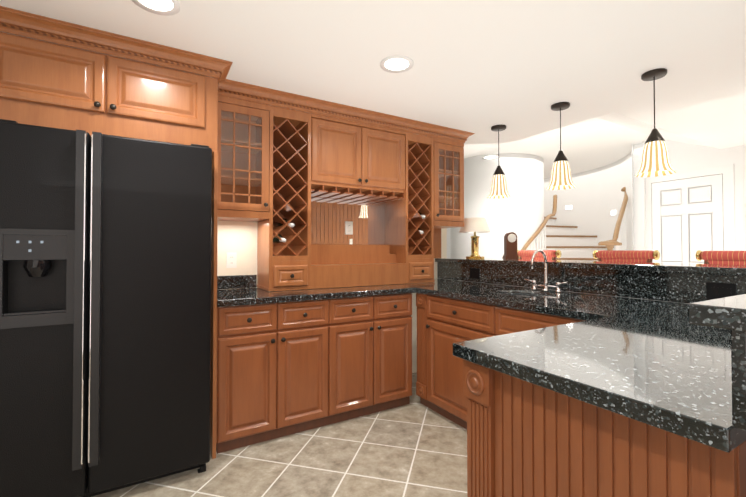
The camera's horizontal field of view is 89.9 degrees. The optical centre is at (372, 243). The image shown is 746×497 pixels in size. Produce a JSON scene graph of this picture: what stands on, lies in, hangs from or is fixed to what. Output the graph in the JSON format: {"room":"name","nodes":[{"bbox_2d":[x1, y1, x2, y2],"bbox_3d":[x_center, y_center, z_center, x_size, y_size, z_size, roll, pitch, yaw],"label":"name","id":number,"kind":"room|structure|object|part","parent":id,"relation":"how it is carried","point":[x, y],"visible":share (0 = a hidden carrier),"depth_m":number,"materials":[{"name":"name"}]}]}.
{"room":"kitchen","nodes":[
{"label":"kitchen","id":0,"kind":"room"},
{"bbox_2d":[92,372,466,496],"bbox_3d":[1.398,1.298,4.247,12.000,0.050,10.000,0,-1,-30],"label":"floor","id":1,"kind":"structure","parent":0,"point":[415,447],"depth_m":2.10,"materials":[{"name":"tile"}]},
{"bbox_2d":[0,119,211,496],"bbox_3d":[-1.442,0.354,2.097,0.898,1.775,0.822,0,-1,-30],"label":"fridge","id":2,"kind":"object","parent":1,"relation":"on","point":[105,307],"visible":1,"depth_m":1.77,"materials":[{"name":"black metal"}]},
{"bbox_3d":[-1.519,0.321,1.701,0.363,1.700,0.110,0,-1,-30],"label":"door","id":3,"kind":"part","parent":2,"relation":"part of","materials":[{"name":"black metal"}]},
{"bbox_3d":[-1.460,0.248,1.688,0.377,1.535,0.132,0,-1,-30],"label":"handle","id":4,"kind":"part","parent":2,"relation":"part of","materials":[{"name":"grey metal"}]},
{"bbox_3d":[-1.129,0.324,1.931,0.527,1.700,0.110,0,-1,-30],"label":"door","id":5,"kind":"part","parent":2,"relation":"part of","materials":[{"name":"black metal"}]},
{"bbox_2d":[216,299,331,453],"bbox_3d":[-0.760,0.813,2.621,0.712,0.872,0.616,0,-1,-30],"label":"base cabinet","id":6,"kind":"object","parent":1,"relation":"on","point":[286,368],"depth_m":2.34,"materials":[{"name":"brown wood"}]},
{"bbox_2d":[332,293,411,423],"bbox_3d":[-0.150,0.818,2.980,0.703,0.872,0.616,0,-1,-30],"label":"base cabinet","id":7,"kind":"object","parent":1,"relation":"on","point":[372,335],"depth_m":2.71,"materials":[{"name":"brown wood"}]},
{"bbox_2d":[217,284,412,306],"bbox_3d":[-0.453,0.357,2.795,1.410,0.040,0.639,0,-1,-30],"label":"countertop","id":8,"kind":"structure","parent":7,"relation":"on","point":[241,296],"depth_m":2.55,"materials":[{"name":"stone"}]},
{"bbox_2d":[217,79,474,291],"bbox_3d":[-0.128,-0.358,3.127,2.294,1.395,0.416,0,-1,-30],"label":"upper cabinet","id":9,"kind":"object","parent":8,"relation":"on","point":[298,184],"visible":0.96,"depth_m":2.94,"materials":[{"name":"brown wood"}]},
{"bbox_3d":[-0.175,-0.436,3.138,2.114,0.875,0.322,0,-1,-30],"label":"glass","id":10,"kind":"part","parent":9,"relation":"part of","materials":[{"name":"clear glass"}]},
{"bbox_2d":[345,221,352,234],"bbox_3d":[-0.211,-0.141,3.294,0.072,0.116,0.008,0,-1,-30],"label":"electrical outlet plate","id":11,"kind":"object","parent":9,"relation":"attached to","point":[348,224],"depth_m":3.29,"materials":[{"name":"white plastic"}]},
{"bbox_2d":[416,293,419,395],"bbox_3d":[0.680,0.819,3.054,0.728,0.872,0.131,0,-1,-30],"label":"base cabinet","id":12,"kind":"object","parent":1,"relation":"on","point":[417,294],"depth_m":2.90,"materials":[{"name":"brown wood"}]},
{"bbox_2d":[434,278,456,285],"bbox_3d":[0.534,0.365,3.365,0.330,0.040,0.653,0,-1,-30],"label":"countertop","id":13,"kind":"structure","parent":12,"relation":"on","point":[442,281],"depth_m":3.55,"materials":[{"name":"stone"}]},
{"bbox_2d":[420,293,511,428],"bbox_3d":[0.788,0.816,2.871,0.728,0.872,0.356,0,-1,-30],"label":"base cabinet","id":14,"kind":"object","parent":1,"relation":"on","point":[444,322],"depth_m":2.60,"materials":[{"name":"brown wood"}]},
{"bbox_2d":[401,280,727,329],"bbox_3d":[1.018,0.352,2.450,0.773,0.040,2.726,0,-1,-30],"label":"countertop","id":15,"kind":"structure","parent":14,"relation":"on","point":[564,304],"depth_m":2.21,"materials":[{"name":"stone"}]},
{"bbox_2d":[524,249,567,292],"bbox_3d":[1.172,0.186,2.621,0.182,0.295,0.333,0,-1,-30],"label":"faucet","id":16,"kind":"object","parent":15,"relation":"on","point":[546,286],"visible":1,"depth_m":2.64,"materials":[{"name":"silver metal"}]},
{"bbox_2d":[517,250,561,259],"bbox_3d":[1.554,0.665,3.813,0.479,1.206,0.510,0,-1,-30],"label":"bar stool","id":17,"kind":"object","parent":1,"relation":"on","point":[528,254],"visible":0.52,"depth_m":3.87,"materials":[{"name":"red fabric"}]},
{"bbox_2d":[512,309,584,332],"bbox_3d":[1.252,0.805,2.079,0.732,0.872,0.520,0,-1,-30],"label":"base cabinet","id":18,"kind":"object","parent":1,"relation":"on","point":[522,320],"depth_m":2.02,"materials":[{"name":"brown wood"}]},
{"bbox_2d":[544,217,613,260],"bbox_3d":[2.501,0.129,6.021,2.543,2.340,3.434,0,-1,-30],"label":"stair","id":19,"kind":"structure","parent":1,"relation":"on","point":[568,242],"depth_m":6.10,"materials":[{"name":"white paint"}]},
{"bbox_2d":[463,359,745,496],"bbox_3d":[1.155,0.794,1.308,1.680,0.873,0.627,0,-1,-30],"label":"base cabinet","id":20,"kind":"object","parent":1,"relation":"on","point":[526,439],"visible":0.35,"depth_m":0.89,"materials":[{"name":"brown wood"}]},
{"bbox_2d":[453,310,745,452],"bbox_3d":[0.812,0.333,1.133,0.917,0.040,0.663,0,-1,-30],"label":"countertop","id":21,"kind":"structure","parent":20,"relation":"on","point":[663,365],"depth_m":0.96,"materials":[{"name":"stone"}]},
{"bbox_2d":[641,302,687,313],"bbox_3d":[1.575,0.339,1.598,0.330,0.040,0.687,0,-1,-30],"label":"countertop","id":22,"kind":"structure","parent":20,"relation":"on","point":[678,308],"depth_m":1.94,"materials":[{"name":"stone"}]},
{"bbox_2d":[592,250,659,262],"bbox_3d":[1.980,0.654,3.090,0.479,1.206,0.510,0,-1,-30],"label":"bar stool","id":23,"kind":"object","parent":1,"relation":"on","point":[648,256],"visible":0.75,"depth_m":3.16,"materials":[{"name":"red fabric"}]},
{"bbox_2d":[695,250,745,264],"bbox_3d":[2.360,0.645,2.443,0.479,1.206,0.510,0,-1,-30],"label":"bar stool","id":24,"kind":"object","parent":1,"relation":"on","point":[726,257],"visible":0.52,"depth_m":2.62,"materials":[{"name":"red fabric"}]},
{"bbox_2d":[217,220,446,372],"bbox_3d":[-1.532,0.093,2.608,5.270,2.312,0.120,0,-1,-30],"label":"wall","id":25,"kind":"structure","parent":0,"point":[239,238],"depth_m":2.86,"materials":[{"name":"beige paint"}]},
{"bbox_2d":[0,6,232,458],"bbox_3d":[-1.461,0.087,2.189,1.086,2.312,0.667,0,-1,-30],"label":"upper cabinet","id":26,"kind":"object","parent":25,"relation":"attached to","point":[43,83],"visible":0.85,"depth_m":1.94,"materials":[{"name":"brown wood"}]},
{"bbox_2d":[226,252,236,267],"bbox_3d":[-1.064,0.122,2.808,0.072,0.116,0.009,0,-1,-30],"label":"electrical outlet plate","id":27,"kind":"object","parent":25,"relation":"attached to","point":[231,257],"depth_m":2.81,"materials":[{"name":"white plastic"}]},
{"bbox_2d":[217,275,256,289],"bbox_3d":[-1.060,0.286,2.799,0.365,0.099,0.018,0,-1,-30],"label":"backsplash","id":28,"kind":"structure","parent":25,"relation":"attached to","point":[233,281],"depth_m":2.81,"materials":[{"name":"black stone"}]},
{"bbox_2d":[0,0,745,178],"bbox_3d":[1.398,-1.258,4.284,12.200,0.438,10.200,0,-1,-30],"label":"ceiling","id":29,"kind":"structure","parent":0,"point":[481,68],"depth_m":2.14,"materials":[{"name":"white paint"}]},
{"bbox_2d":[132,0,179,15],"bbox_3d":[-0.963,-1.074,1.649,0.199,0.006,0.199,0,-1,20],"label":"recessed light","id":30,"kind":"object","parent":29,"relation":"in","point":[160,7],"depth_m":1.69,"materials":[{"name":"white paint"}]},
{"bbox_2d":[380,55,413,72],"bbox_3d":[0.141,-1.065,2.218,0.199,0.006,0.199,1,-1,-37],"label":"recessed light","id":31,"kind":"object","parent":29,"relation":"in","point":[396,64],"depth_m":2.21,"materials":[{"name":"white paint"}]},
{"bbox_2d":[482,155,499,159],"bbox_3d":[1.408,-1.033,4.460,0.199,0.006,0.199,0,-1,20],"label":"recessed light","id":32,"kind":"object","parent":29,"relation":"in","point":[490,157],"depth_m":4.47,"materials":[{"name":"white paint"}]},
{"bbox_2d":[487,125,510,198],"bbox_3d":[1.130,-0.736,3.352,0.209,0.631,0.209,0,-1,15],"label":"pendant light","id":33,"kind":"object","parent":29,"relation":"hanging from","point":[499,189],"depth_m":3.31,"materials":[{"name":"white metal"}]},
{"bbox_3d":[1.130,-0.528,3.349,0.210,0.215,0.210,0,-1,-30],"label":"lamp shade","id":34,"kind":"part","parent":33,"relation":"part of","materials":[{"name":"white glass"}]},
{"bbox_2d":[546,102,576,189],"bbox_3d":[1.429,-0.743,2.844,0.209,0.631,0.209,0,-1,15],"label":"pendant light","id":35,"kind":"object","parent":29,"relation":"hanging from","point":[561,178],"depth_m":2.80,"materials":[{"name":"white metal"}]},
{"bbox_3d":[1.429,-0.535,2.841,0.210,0.215,0.210,0,-1,-30],"label":"lamp shade","id":36,"kind":"part","parent":35,"relation":"part of","materials":[{"name":"white glass"}]},
{"bbox_2d":[635,68,676,176],"bbox_3d":[1.756,-0.751,2.328,0.209,0.631,0.209,0,-1,15],"label":"pendant light","id":37,"kind":"object","parent":29,"relation":"hanging from","point":[655,160],"depth_m":2.29,"materials":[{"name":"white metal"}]},
{"bbox_3d":[1.756,-0.543,2.325,0.210,0.215,0.210,0,-1,-30],"label":"lamp shade","id":38,"kind":"part","parent":37,"relation":"part of","materials":[{"name":"white glass"}]},
{"bbox_2d":[450,153,543,258],"bbox_3d":[1.941,-0.053,5.913,1.400,2.700,1.400,0,-1,-30],"label":"wall","id":39,"kind":"structure","parent":0,"point":[519,212],"depth_m":5.29,"materials":[{"name":"white paint"}]},
{"bbox_2d":[447,141,644,257],"bbox_3d":[1.995,-0.052,5.990,3.668,2.700,3.758,0,-1,-30],"label":"wall","id":40,"kind":"structure","parent":0,"point":[594,197],"depth_m":6.19,"materials":[{"name":"white paint"}]},
{"bbox_2d":[502,187,627,258],"bbox_3d":[2.777,0.133,5.103,1.966,1.944,1.131,0,-1,-30],"label":"stair handrail","id":41,"kind":"object","parent":40,"relation":"attached to","point":[618,241],"visible":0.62,"depth_m":5.20,"materials":[{"name":"brown wood"}]},
{"bbox_2d":[565,204,572,209],"bbox_3d":[3.534,-0.661,6.743,0.014,0.090,0.150,0,-1,-27],"label":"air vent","id":42,"kind":"object","parent":40,"relation":"in","point":[570,207],"depth_m":6.73,"materials":[{"name":"white paint"}]},
{"bbox_2d":[610,209,616,215],"bbox_3d":[3.729,-0.485,5.791,0.017,0.090,0.150,0,-1,6],"label":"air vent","id":43,"kind":"object","parent":40,"relation":"in","point":[612,212],"depth_m":5.78,"materials":[{"name":"white paint"}]},
{"bbox_2d":[439,278,686,303],"bbox_3d":[1.464,0.708,2.619,0.130,1.083,2.878,0,-1,-30],"label":"wall","id":44,"kind":"structure","parent":0,"point":[577,292],"depth_m":2.51,"materials":[{"name":"black stone"}]},
{"bbox_2d":[435,258,745,331],"bbox_3d":[0.912,0.140,2.141,2.190,0.035,3.156,0,-1,-30],"label":"bar","id":45,"kind":"object","parent":44,"relation":"on","point":[728,313],"visible":0.88,"depth_m":1.94,"materials":[{"name":"black stone"}]},
{"bbox_2d":[459,218,490,258],"bbox_3d":[1.018,-0.056,3.729,0.310,0.401,0.310,0,-1,-30],"label":"brass lamp","id":46,"kind":"object","parent":45,"relation":"on","point":[475,225],"visible":1,"depth_m":3.65,"materials":[{"name":"gold"}]},
{"bbox_2d":[503,232,518,258],"bbox_3d":[1.282,0.016,3.476,0.120,0.250,0.072,0,-1,1],"label":"mantel clock","id":47,"kind":"object","parent":45,"relation":"on","point":[510,245],"visible":1,"depth_m":3.44,"materials":[{"name":"brown wood"}]},
{"bbox_2d":[437,262,745,303],"bbox_3d":[1.364,0.250,2.644,0.020,0.167,2.746,0,-1,-30],"label":"backsplash","id":48,"kind":"structure","parent":44,"relation":"attached to","point":[679,287],"depth_m":2.39,"materials":[{"name":"black stone"}]},
{"bbox_2d":[470,268,479,278],"bbox_3d":[0.917,0.265,3.375,0.008,0.090,0.116,0,-1,-30],"label":"electrical outlet plate","id":49,"kind":"object","parent":48,"relation":"attached to","point":[474,272],"depth_m":3.36,"materials":[{"name":"black plastic"}]},
{"bbox_2d":[706,282,735,299],"bbox_3d":[1.780,0.244,1.910,0.008,0.090,0.116,0,-1,-30],"label":"electrical outlet plate","id":50,"kind":"object","parent":48,"relation":"attached to","point":[714,290],"depth_m":1.91,"materials":[{"name":"black plastic"}]},
{"bbox_2d":[731,330,745,430],"bbox_3d":[1.314,0.227,1.034,1.655,0.167,0.022,0,-1,-30],"label":"backsplash","id":51,"kind":"structure","parent":44,"relation":"attached to","point":[738,338],"depth_m":0.61,"materials":[{"name":"black stone"}]},
{"bbox_2d":[664,139,745,250],"bbox_3d":[4.574,-0.096,2.934,0.120,2.700,4.480,0,-1,-30],"label":"wall","id":52,"kind":"structure","parent":0,"point":[684,156],"depth_m":4.07,"materials":[{"name":"white paint"}]},
{"bbox_2d":[633,143,734,263],"bbox_3d":[3.656,-0.074,4.430,0.242,2.700,0.970,0,-1,-30],"label":"door","id":53,"kind":"structure","parent":52,"relation":"attached to","point":[689,214],"depth_m":4.37,"materials":[{"name":"white paint"}]}
]}

